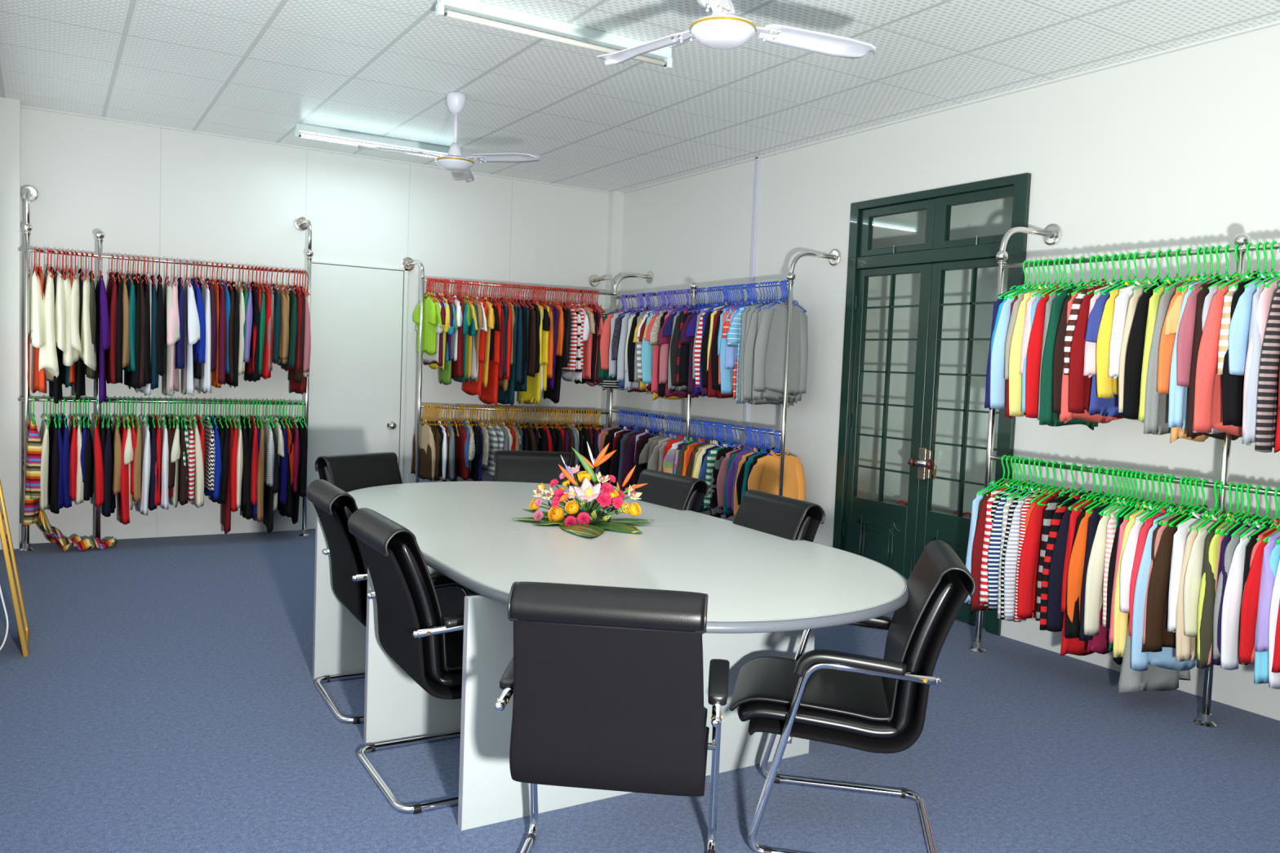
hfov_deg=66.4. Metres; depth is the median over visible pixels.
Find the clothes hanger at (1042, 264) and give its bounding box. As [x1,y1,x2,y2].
[1018,258,1047,297]
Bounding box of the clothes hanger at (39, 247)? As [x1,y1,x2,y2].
[37,247,43,276]
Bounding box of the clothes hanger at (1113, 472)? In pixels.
[1085,467,1121,513]
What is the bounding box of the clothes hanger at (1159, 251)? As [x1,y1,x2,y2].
[1133,249,1164,293]
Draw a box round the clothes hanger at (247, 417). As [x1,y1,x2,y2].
[245,400,250,428]
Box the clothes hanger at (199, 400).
[196,399,204,428]
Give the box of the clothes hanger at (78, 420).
[77,399,80,427]
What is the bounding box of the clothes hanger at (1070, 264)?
[1048,256,1080,296]
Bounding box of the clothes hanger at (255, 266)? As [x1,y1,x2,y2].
[255,266,261,292]
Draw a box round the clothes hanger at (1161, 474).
[1134,473,1171,519]
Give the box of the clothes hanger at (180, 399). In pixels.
[179,399,182,426]
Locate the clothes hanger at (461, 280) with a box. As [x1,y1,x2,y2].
[460,280,469,303]
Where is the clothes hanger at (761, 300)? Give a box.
[737,282,762,310]
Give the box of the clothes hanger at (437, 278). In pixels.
[435,278,445,302]
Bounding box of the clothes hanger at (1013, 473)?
[986,456,1017,496]
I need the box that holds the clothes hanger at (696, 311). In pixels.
[695,286,718,312]
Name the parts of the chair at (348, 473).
backrest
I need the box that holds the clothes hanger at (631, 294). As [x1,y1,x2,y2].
[613,293,633,316]
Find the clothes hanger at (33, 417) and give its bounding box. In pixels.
[32,396,35,425]
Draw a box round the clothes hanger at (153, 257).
[151,257,155,284]
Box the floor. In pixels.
[0,528,1279,852]
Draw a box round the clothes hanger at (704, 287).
[684,287,706,312]
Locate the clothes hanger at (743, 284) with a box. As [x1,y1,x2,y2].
[722,284,745,310]
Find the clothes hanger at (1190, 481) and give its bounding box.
[1162,477,1204,525]
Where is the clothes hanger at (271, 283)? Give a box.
[267,266,279,293]
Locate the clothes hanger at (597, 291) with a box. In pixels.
[596,290,605,312]
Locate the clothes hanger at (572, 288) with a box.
[571,288,582,311]
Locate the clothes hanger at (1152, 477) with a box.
[1128,472,1163,519]
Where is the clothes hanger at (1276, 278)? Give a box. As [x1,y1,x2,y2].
[1264,271,1279,290]
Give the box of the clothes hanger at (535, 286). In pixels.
[533,285,544,309]
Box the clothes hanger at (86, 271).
[84,251,87,279]
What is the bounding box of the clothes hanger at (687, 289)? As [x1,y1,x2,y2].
[669,288,689,314]
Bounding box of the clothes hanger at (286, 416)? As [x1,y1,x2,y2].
[284,400,293,427]
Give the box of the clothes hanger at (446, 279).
[444,279,453,302]
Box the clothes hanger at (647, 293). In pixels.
[630,293,648,315]
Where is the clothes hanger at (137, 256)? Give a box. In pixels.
[137,256,142,283]
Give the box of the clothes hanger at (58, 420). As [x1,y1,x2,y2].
[56,402,60,427]
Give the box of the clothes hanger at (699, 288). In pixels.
[679,288,700,312]
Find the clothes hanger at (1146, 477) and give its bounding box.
[1123,471,1157,519]
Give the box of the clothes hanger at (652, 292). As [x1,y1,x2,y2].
[635,292,655,315]
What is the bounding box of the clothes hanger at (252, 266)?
[250,265,255,287]
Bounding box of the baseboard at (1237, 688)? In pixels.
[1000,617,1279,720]
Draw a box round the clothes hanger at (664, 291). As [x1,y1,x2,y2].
[644,290,664,315]
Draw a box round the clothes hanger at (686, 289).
[667,288,688,313]
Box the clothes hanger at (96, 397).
[94,397,97,427]
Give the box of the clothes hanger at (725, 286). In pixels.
[705,285,727,311]
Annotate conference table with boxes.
[312,480,908,831]
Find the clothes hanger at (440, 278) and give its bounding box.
[439,278,448,302]
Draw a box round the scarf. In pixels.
[36,510,116,551]
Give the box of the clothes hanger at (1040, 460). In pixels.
[1017,459,1048,501]
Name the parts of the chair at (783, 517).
backrest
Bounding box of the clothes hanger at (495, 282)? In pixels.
[493,282,502,306]
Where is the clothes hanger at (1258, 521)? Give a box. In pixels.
[1239,486,1276,538]
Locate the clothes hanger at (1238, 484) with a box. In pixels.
[1214,483,1245,534]
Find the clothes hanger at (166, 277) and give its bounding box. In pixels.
[163,257,169,287]
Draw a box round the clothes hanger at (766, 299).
[744,281,768,310]
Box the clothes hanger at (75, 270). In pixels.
[74,250,76,279]
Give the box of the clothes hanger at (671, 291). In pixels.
[652,290,672,314]
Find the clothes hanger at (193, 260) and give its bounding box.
[190,260,198,287]
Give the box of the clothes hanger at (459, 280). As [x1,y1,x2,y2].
[458,280,466,304]
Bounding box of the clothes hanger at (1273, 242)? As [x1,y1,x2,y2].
[1244,240,1278,288]
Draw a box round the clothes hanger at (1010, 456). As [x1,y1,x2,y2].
[982,455,1015,495]
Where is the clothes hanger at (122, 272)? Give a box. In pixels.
[120,254,126,282]
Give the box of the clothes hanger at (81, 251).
[80,251,83,279]
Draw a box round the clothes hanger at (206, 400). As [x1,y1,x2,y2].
[202,399,213,428]
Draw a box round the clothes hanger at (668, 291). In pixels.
[653,290,670,311]
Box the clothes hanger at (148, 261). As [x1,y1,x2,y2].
[146,257,152,284]
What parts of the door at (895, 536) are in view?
panel moulding, lock knob, lock knob, panel moulding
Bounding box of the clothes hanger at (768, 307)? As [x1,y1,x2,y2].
[766,280,806,312]
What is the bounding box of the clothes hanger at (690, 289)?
[672,288,691,313]
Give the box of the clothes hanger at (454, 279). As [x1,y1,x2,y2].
[452,279,460,303]
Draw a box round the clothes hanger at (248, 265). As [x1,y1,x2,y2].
[247,265,251,291]
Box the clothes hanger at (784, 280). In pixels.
[764,280,795,308]
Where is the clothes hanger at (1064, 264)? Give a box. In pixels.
[1040,257,1072,297]
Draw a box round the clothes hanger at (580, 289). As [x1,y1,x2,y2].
[579,288,591,311]
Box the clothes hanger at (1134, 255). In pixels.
[1108,251,1146,293]
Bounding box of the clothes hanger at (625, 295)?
[607,294,627,315]
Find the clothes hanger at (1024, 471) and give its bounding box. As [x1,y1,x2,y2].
[999,457,1036,498]
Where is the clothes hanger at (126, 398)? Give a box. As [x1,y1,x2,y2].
[125,398,129,428]
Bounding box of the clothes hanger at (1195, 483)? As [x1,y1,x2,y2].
[1168,478,1208,526]
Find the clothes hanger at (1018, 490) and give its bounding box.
[1004,457,1037,499]
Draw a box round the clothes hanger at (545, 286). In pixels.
[544,286,553,309]
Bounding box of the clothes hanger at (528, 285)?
[527,284,538,308]
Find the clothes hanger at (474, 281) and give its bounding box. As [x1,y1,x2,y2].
[471,280,484,305]
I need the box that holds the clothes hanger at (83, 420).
[81,397,84,427]
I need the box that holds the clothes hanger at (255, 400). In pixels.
[254,400,258,428]
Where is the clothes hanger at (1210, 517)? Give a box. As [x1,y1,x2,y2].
[1196,481,1230,531]
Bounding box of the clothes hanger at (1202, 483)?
[1175,479,1216,528]
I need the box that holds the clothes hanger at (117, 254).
[115,253,120,282]
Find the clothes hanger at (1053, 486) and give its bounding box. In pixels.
[1029,461,1062,503]
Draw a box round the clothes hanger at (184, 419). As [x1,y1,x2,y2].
[182,399,186,428]
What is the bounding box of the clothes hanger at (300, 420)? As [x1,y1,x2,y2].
[295,400,303,428]
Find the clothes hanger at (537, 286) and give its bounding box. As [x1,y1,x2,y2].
[536,285,546,309]
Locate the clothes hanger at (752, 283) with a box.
[731,283,757,311]
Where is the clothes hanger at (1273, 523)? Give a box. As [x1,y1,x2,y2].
[1256,521,1278,541]
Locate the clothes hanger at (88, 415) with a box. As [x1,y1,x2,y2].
[87,397,89,427]
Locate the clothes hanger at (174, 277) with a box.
[173,258,176,285]
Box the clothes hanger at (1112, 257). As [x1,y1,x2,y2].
[1086,253,1117,294]
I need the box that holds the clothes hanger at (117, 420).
[115,397,119,428]
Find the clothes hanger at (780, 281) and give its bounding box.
[760,280,786,307]
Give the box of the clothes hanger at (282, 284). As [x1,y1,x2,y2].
[278,267,289,293]
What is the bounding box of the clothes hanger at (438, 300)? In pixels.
[430,277,440,302]
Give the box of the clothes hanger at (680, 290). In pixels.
[662,289,682,313]
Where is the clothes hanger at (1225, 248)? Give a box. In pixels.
[1200,244,1233,289]
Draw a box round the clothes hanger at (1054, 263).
[1030,257,1061,297]
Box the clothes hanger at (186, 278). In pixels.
[182,260,191,287]
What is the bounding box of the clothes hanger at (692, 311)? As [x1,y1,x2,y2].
[691,286,714,312]
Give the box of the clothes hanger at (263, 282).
[262,266,270,293]
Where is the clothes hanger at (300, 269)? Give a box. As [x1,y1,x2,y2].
[298,269,305,294]
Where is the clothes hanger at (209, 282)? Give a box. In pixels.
[205,262,213,288]
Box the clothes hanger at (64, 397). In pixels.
[60,396,66,427]
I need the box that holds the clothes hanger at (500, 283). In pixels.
[499,283,506,306]
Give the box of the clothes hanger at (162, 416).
[159,398,166,428]
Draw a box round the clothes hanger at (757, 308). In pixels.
[755,280,779,310]
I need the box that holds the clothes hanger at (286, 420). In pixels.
[280,400,289,428]
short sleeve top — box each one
[124,414,133,510]
[170,414,180,507]
[269,416,284,511]
[413,292,437,355]
[415,293,444,362]
[417,292,442,355]
[423,293,445,366]
[428,293,449,370]
[438,293,450,352]
[439,294,457,385]
[444,294,453,360]
[444,295,455,363]
[451,295,462,360]
[452,295,469,382]
[457,297,478,383]
[462,294,471,378]
[462,419,475,471]
[465,295,478,378]
[466,419,480,481]
[471,295,483,382]
[471,296,487,378]
[478,297,494,387]
[483,297,500,360]
[533,300,550,331]
[562,303,589,382]
[577,302,595,378]
[585,303,603,385]
[588,305,604,386]
[602,308,624,390]
[632,315,648,391]
[636,307,658,386]
[638,306,661,391]
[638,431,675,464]
[643,308,684,399]
[645,305,671,394]
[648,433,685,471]
[649,305,672,351]
[657,306,698,397]
[662,304,687,393]
[680,302,706,394]
[684,302,709,395]
[721,302,746,399]
[726,301,754,404]
[1084,280,1132,416]
[1164,274,1208,443]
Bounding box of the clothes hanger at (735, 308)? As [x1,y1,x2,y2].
[733,282,759,311]
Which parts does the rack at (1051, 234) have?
bracket arm, rail, rail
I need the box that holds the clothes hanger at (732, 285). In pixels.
[714,284,734,311]
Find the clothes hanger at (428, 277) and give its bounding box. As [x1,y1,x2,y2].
[428,277,437,302]
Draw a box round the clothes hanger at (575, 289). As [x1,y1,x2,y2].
[575,288,586,311]
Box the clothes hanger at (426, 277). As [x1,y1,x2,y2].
[418,277,434,302]
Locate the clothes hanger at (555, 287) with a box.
[551,287,562,309]
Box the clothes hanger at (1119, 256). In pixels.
[1093,253,1131,294]
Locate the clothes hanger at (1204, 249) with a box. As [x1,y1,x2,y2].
[1180,245,1208,291]
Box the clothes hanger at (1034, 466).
[1011,458,1044,500]
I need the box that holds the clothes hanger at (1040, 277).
[1013,259,1044,297]
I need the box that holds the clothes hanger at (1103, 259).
[1077,253,1115,293]
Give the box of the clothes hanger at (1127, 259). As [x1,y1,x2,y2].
[1100,252,1137,294]
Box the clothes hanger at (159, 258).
[157,257,160,284]
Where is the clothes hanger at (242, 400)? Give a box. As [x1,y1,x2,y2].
[240,400,245,428]
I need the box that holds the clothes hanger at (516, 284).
[515,284,524,307]
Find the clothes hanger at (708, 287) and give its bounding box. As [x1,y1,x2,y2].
[687,287,710,312]
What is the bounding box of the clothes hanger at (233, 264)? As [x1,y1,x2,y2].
[231,263,237,290]
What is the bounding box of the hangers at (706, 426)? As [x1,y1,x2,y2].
[420,277,793,456]
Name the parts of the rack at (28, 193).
bracket arm, rail, rail, bracket arm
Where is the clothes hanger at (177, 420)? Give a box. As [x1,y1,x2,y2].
[176,399,179,428]
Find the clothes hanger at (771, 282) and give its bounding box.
[759,281,773,304]
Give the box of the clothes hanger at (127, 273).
[125,255,132,284]
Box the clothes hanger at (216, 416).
[215,399,223,428]
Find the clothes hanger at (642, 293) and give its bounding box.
[625,293,644,315]
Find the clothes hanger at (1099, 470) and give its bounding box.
[1073,466,1112,511]
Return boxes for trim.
[0,97,20,549]
[20,20,1279,193]
[311,260,408,479]
[313,262,404,466]
[600,191,623,429]
[742,157,759,445]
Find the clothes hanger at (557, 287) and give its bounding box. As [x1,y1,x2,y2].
[555,287,567,310]
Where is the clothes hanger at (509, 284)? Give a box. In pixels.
[506,284,517,306]
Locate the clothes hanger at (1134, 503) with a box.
[1119,471,1148,517]
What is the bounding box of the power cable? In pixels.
[0,585,8,650]
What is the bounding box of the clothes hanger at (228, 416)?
[226,400,232,426]
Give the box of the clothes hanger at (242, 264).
[241,264,247,291]
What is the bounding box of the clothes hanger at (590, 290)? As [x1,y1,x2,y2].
[589,289,599,312]
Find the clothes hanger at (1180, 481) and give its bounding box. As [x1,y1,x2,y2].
[1154,476,1189,524]
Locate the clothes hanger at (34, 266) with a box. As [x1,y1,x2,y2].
[32,247,37,276]
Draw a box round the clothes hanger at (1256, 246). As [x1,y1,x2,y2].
[1227,241,1262,288]
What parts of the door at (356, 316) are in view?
knob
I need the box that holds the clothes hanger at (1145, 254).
[1118,250,1156,293]
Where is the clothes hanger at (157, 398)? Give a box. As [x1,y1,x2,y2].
[155,398,160,428]
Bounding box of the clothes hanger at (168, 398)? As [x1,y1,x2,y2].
[166,398,170,428]
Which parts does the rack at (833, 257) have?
rail, rail, bracket arm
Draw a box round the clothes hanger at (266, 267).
[262,266,274,293]
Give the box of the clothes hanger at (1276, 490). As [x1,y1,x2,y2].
[1248,487,1279,540]
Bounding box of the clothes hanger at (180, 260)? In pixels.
[177,259,182,287]
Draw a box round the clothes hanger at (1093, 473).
[1067,466,1107,510]
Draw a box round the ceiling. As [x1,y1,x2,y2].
[0,0,1279,191]
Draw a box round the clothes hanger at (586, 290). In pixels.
[585,289,595,311]
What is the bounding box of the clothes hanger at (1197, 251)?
[1177,246,1202,291]
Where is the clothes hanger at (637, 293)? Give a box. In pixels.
[618,293,638,315]
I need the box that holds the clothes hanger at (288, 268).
[286,268,296,294]
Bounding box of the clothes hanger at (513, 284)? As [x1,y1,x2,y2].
[510,284,519,307]
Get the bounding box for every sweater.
[38,414,48,510]
[48,414,59,514]
[55,413,63,509]
[60,413,71,507]
[69,415,77,500]
[74,414,84,504]
[80,415,89,482]
[83,416,93,501]
[86,270,96,379]
[93,415,103,507]
[100,417,106,505]
[102,417,115,516]
[105,271,117,383]
[111,414,121,494]
[114,271,123,383]
[118,415,129,524]
[119,272,129,368]
[123,273,136,371]
[124,274,140,389]
[128,415,136,494]
[130,272,146,388]
[132,414,141,502]
[134,415,151,515]
[141,274,151,383]
[147,414,158,511]
[150,275,159,389]
[153,414,160,506]
[155,274,164,376]
[159,415,168,509]
[164,414,175,488]
[175,276,184,368]
[177,416,188,505]
[182,414,188,479]
[186,416,195,501]
[190,277,205,363]
[191,414,204,507]
[194,278,211,394]
[195,414,204,469]
[202,415,215,492]
[204,277,217,372]
[204,415,222,500]
[210,415,224,503]
[216,279,226,384]
[219,415,229,503]
[220,279,230,373]
[225,280,234,383]
[226,281,239,387]
[229,416,237,511]
[235,281,245,375]
[235,416,243,507]
[240,281,248,361]
[240,415,249,506]
[240,417,252,519]
[244,280,260,382]
[244,282,252,363]
[247,281,261,373]
[249,415,257,505]
[252,416,259,518]
[252,416,264,522]
[256,283,265,374]
[259,282,272,379]
[262,283,274,370]
[262,416,274,487]
[267,283,280,362]
[272,284,288,359]
[273,284,289,364]
[275,416,288,504]
[276,417,293,517]
[277,285,297,368]
[280,416,293,485]
[284,284,303,371]
[286,416,299,493]
[288,285,305,383]
[297,417,307,497]
[299,287,311,373]
[302,287,310,377]
[410,418,435,480]
[414,419,435,479]
[429,420,439,479]
[432,421,440,480]
[433,420,447,479]
[434,421,443,476]
[444,418,454,479]
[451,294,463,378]
[453,419,470,480]
[459,421,471,468]
[475,420,489,466]
[481,421,498,477]
[487,420,504,475]
[492,420,508,450]
[493,297,504,381]
[496,420,512,450]
[497,297,508,375]
[499,297,511,380]
[504,420,519,450]
[504,422,515,450]
[507,422,520,444]
[511,298,523,383]
[512,299,527,385]
[514,299,528,391]
[515,422,523,450]
[518,423,529,450]
[523,299,540,373]
[523,422,537,451]
[524,299,536,377]
[527,423,538,451]
[533,423,547,451]
[534,421,552,451]
[538,302,553,378]
[542,423,556,451]
[546,300,555,348]
[547,424,562,452]
[551,301,564,356]
[552,422,569,452]
[558,422,574,467]
[561,302,571,361]
[561,303,577,373]
[561,303,582,373]
[563,422,579,477]
[573,302,584,368]
[573,425,584,479]
[574,304,597,383]
[576,422,592,471]
[578,302,594,378]
[586,424,599,473]
[590,304,602,383]
[595,423,626,484]
[597,308,617,380]
[599,424,635,489]
[600,308,622,369]
[601,424,631,450]
[608,307,629,377]
[608,426,631,481]
[610,426,645,489]
[611,309,631,359]
[617,308,636,381]
[617,426,648,489]
[618,309,635,389]
[621,427,653,490]
[622,427,656,494]
[624,308,643,372]
[624,309,651,391]
[627,306,648,382]
[632,428,664,484]
[634,306,653,382]
[634,431,667,484]
[636,306,657,379]
[641,306,663,383]
[646,432,679,469]
[657,306,701,398]
[657,435,690,471]
[658,304,679,383]
[661,434,696,471]
[662,436,701,473]
[667,305,689,390]
[670,305,693,386]
[673,436,693,474]
[675,303,699,385]
[675,437,697,475]
[678,304,702,386]
[681,437,714,475]
[685,437,716,468]
[685,438,720,476]
[690,438,723,477]
[691,440,725,477]
[692,302,714,378]
[693,439,728,478]
[694,302,716,386]
[697,440,728,506]
[697,440,734,479]
[698,442,737,504]
[699,303,719,391]
[701,302,724,387]
[701,303,722,397]
[703,442,741,509]
[706,301,728,370]
[707,302,733,398]
[711,303,733,390]
[716,444,741,508]
[717,302,736,355]
[718,300,741,384]
[720,302,755,394]
[723,445,757,514]
[724,302,751,368]
[725,444,764,509]
[731,446,764,511]
[733,447,768,516]
[736,447,774,505]
[737,298,781,404]
[740,300,794,407]
[741,448,777,500]
[743,300,784,403]
[746,448,793,490]
[747,449,805,501]
[751,297,801,403]
[752,298,800,403]
[753,298,808,395]
[964,481,999,604]
[970,482,1013,611]
[971,481,1023,610]
[978,480,1026,604]
[983,480,1031,607]
[984,284,1017,409]
[987,481,1035,609]
[990,284,1026,408]
[990,286,1020,363]
[997,484,1040,618]
[1000,486,1040,619]
[1004,284,1039,379]
[1004,285,1031,418]
[1004,486,1048,621]
[1008,285,1043,416]
[1013,486,1059,622]
[1017,488,1071,618]
[1018,488,1065,618]
[1019,283,1057,373]
[1021,284,1067,412]
[1025,282,1067,417]
[1035,487,1083,621]
[1037,284,1078,420]
[1039,282,1097,430]
[1039,490,1096,630]
[1046,491,1104,631]
[1053,281,1084,413]
[1058,282,1119,423]
[1063,280,1113,374]
[1065,496,1115,638]
[1066,497,1122,626]
[1068,278,1123,418]
[1079,496,1122,641]
[1083,279,1131,377]
[1084,495,1135,635]
[1096,280,1146,398]
[1102,496,1139,626]
[1107,278,1155,378]
[1108,497,1145,650]
[1108,501,1154,643]
[1112,499,1165,657]
[1116,502,1191,693]
[1118,280,1168,412]
[1120,502,1168,613]
[1123,277,1175,419]
[1128,504,1182,636]
[1130,506,1197,671]
[1137,278,1185,422]
[1141,506,1192,652]
[1142,504,1202,644]
[1143,275,1186,435]
[1145,504,1207,652]
[1156,275,1192,394]
[1167,507,1214,632]
[1168,273,1213,429]
[1175,511,1226,662]
[1177,274,1224,386]
[1183,511,1231,637]
[1186,273,1240,439]
[1192,275,1247,434]
[1196,510,1245,659]
[1196,514,1236,669]
[1207,514,1252,665]
[1211,513,1262,666]
[1213,515,1272,659]
[1217,272,1266,374]
[1220,520,1277,670]
[1222,271,1275,426]
[1228,271,1276,375]
[1238,520,1279,663]
[1239,520,1274,665]
[1240,519,1279,663]
[1241,270,1279,435]
[1241,273,1275,445]
[1253,537,1279,684]
[1255,530,1279,652]
[1268,559,1279,688]
[1271,600,1279,672]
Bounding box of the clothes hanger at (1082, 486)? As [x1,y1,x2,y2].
[1057,464,1095,507]
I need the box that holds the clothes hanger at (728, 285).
[707,284,728,311]
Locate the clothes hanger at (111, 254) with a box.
[107,253,115,282]
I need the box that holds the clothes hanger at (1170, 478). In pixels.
[1143,475,1182,521]
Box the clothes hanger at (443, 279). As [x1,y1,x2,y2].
[441,279,450,302]
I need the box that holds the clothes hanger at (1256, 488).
[1231,484,1269,537]
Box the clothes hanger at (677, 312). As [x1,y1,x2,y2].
[676,297,697,313]
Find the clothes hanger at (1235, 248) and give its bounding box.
[1208,244,1245,289]
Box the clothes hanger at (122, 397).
[120,397,125,428]
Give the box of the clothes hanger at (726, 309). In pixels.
[725,283,748,311]
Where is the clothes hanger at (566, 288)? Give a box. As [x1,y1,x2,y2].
[563,288,576,311]
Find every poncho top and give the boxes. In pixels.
[30,270,44,347]
[38,270,58,382]
[54,271,65,353]
[59,273,79,365]
[70,275,82,359]
[79,276,97,371]
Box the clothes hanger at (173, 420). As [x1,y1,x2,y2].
[172,398,174,428]
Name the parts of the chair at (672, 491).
backrest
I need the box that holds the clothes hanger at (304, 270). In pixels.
[304,270,309,295]
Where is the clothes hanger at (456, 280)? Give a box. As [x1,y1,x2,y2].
[456,280,462,302]
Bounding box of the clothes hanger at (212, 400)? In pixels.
[210,399,217,427]
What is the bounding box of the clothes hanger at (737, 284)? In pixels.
[716,284,737,311]
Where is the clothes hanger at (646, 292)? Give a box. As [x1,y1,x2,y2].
[628,292,647,315]
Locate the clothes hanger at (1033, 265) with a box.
[1007,259,1038,298]
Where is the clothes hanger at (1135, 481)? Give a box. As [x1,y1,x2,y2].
[1114,471,1146,517]
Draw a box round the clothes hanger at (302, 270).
[301,270,306,295]
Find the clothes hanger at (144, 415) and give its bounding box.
[140,398,149,428]
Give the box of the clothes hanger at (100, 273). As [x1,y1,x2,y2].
[96,253,102,283]
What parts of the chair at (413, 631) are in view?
frame, backrest, seat, seat panel, armrest, armrest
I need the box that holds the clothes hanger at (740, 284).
[720,284,742,311]
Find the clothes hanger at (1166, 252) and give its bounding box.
[1143,248,1177,292]
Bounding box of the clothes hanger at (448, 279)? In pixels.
[448,279,454,302]
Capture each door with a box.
[306,262,403,528]
[832,173,1031,635]
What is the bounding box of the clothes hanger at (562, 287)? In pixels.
[556,287,570,311]
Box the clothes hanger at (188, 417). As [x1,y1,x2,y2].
[186,399,191,428]
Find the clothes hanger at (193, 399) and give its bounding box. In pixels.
[191,399,196,428]
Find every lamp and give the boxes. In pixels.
[293,122,461,157]
[435,0,672,69]
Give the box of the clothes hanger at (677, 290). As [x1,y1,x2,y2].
[657,289,679,314]
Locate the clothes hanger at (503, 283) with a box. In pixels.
[502,283,510,306]
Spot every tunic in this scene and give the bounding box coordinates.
[22,418,41,526]
[95,275,110,404]
[221,419,234,533]
[262,421,279,533]
[288,290,306,394]
[291,421,304,524]
[462,299,487,397]
[480,302,501,406]
[497,302,515,391]
[497,303,517,405]
[518,304,542,404]
[542,304,549,391]
[543,306,568,403]
[546,306,558,389]
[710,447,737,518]
[1060,499,1110,656]
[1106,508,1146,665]
[1274,364,1279,453]
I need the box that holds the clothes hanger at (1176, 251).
[1152,248,1187,292]
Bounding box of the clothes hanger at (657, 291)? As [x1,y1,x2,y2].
[639,291,658,315]
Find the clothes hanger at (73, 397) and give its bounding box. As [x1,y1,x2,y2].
[71,397,75,427]
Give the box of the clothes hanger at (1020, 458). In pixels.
[995,457,1026,497]
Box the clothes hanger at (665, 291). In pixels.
[645,290,666,314]
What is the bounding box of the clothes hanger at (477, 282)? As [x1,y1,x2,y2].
[476,281,487,304]
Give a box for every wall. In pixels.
[19,107,608,544]
[614,24,1279,546]
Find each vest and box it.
[32,266,46,393]
[49,266,62,404]
[60,269,72,387]
[67,267,75,384]
[75,268,85,399]
[136,273,151,395]
[168,413,175,497]
[193,276,201,378]
[210,278,221,387]
[439,421,448,481]
[448,421,457,481]
[471,419,482,481]
[529,302,543,391]
[550,423,564,452]
[565,422,579,481]
[578,422,592,484]
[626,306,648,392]
[634,429,659,457]
[687,436,712,511]
[725,445,756,518]
[1086,500,1119,654]
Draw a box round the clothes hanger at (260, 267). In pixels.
[258,266,265,292]
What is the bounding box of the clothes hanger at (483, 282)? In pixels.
[482,281,493,305]
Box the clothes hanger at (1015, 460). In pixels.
[990,456,1022,496]
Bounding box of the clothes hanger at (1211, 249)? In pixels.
[1187,245,1215,290]
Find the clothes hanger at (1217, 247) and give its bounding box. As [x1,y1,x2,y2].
[1191,244,1223,289]
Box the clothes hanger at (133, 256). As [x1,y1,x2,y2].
[131,255,139,283]
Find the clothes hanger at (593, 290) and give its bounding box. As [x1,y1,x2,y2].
[592,289,601,312]
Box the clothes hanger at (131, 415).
[128,398,134,427]
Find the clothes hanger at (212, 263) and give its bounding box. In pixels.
[210,262,218,289]
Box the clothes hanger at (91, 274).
[89,252,93,279]
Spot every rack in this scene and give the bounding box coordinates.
[17,184,313,551]
[400,257,652,482]
[610,248,840,496]
[968,223,1279,728]
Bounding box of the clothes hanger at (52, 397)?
[49,396,57,427]
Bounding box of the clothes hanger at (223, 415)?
[221,399,228,428]
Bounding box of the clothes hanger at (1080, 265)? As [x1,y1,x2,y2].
[1056,256,1084,295]
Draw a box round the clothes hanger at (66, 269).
[65,249,67,278]
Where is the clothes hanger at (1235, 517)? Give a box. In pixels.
[1218,483,1253,535]
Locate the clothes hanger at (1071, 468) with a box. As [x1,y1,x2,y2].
[1046,462,1085,506]
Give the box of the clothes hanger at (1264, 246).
[1235,241,1275,288]
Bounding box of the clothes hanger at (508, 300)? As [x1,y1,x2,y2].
[505,283,512,304]
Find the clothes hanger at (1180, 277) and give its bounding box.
[1164,247,1193,292]
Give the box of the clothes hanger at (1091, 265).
[1066,255,1100,295]
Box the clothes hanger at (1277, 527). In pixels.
[1262,524,1279,542]
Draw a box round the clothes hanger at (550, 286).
[546,286,558,309]
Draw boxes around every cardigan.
[162,280,180,396]
[166,281,179,391]
[182,280,199,395]
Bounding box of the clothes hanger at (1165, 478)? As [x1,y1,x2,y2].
[1139,474,1177,522]
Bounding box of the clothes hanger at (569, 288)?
[565,288,578,311]
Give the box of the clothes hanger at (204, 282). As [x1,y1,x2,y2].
[200,261,208,288]
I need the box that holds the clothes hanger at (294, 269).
[293,269,300,294]
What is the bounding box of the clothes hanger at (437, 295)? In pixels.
[432,278,442,302]
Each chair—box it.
[306,479,367,724]
[314,452,402,517]
[347,507,475,814]
[493,449,573,485]
[494,582,729,852]
[635,469,709,512]
[728,540,976,852]
[733,489,825,542]
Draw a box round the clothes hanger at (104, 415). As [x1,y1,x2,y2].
[102,401,105,427]
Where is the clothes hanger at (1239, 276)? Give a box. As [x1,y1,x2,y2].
[1218,242,1260,289]
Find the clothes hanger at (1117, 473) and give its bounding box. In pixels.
[1091,468,1126,512]
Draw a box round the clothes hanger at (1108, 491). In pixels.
[1080,467,1119,511]
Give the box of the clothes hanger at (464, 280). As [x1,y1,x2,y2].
[463,280,472,304]
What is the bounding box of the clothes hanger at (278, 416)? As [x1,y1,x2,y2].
[275,400,284,428]
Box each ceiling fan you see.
[356,91,540,182]
[596,0,875,65]
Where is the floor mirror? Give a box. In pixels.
[0,480,29,657]
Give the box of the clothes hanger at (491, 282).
[490,282,500,305]
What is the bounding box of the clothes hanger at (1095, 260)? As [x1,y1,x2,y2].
[1071,254,1102,295]
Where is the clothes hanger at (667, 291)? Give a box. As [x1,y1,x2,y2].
[647,290,668,315]
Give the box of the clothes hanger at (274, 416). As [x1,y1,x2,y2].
[272,400,281,428]
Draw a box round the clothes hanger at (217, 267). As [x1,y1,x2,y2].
[216,262,222,288]

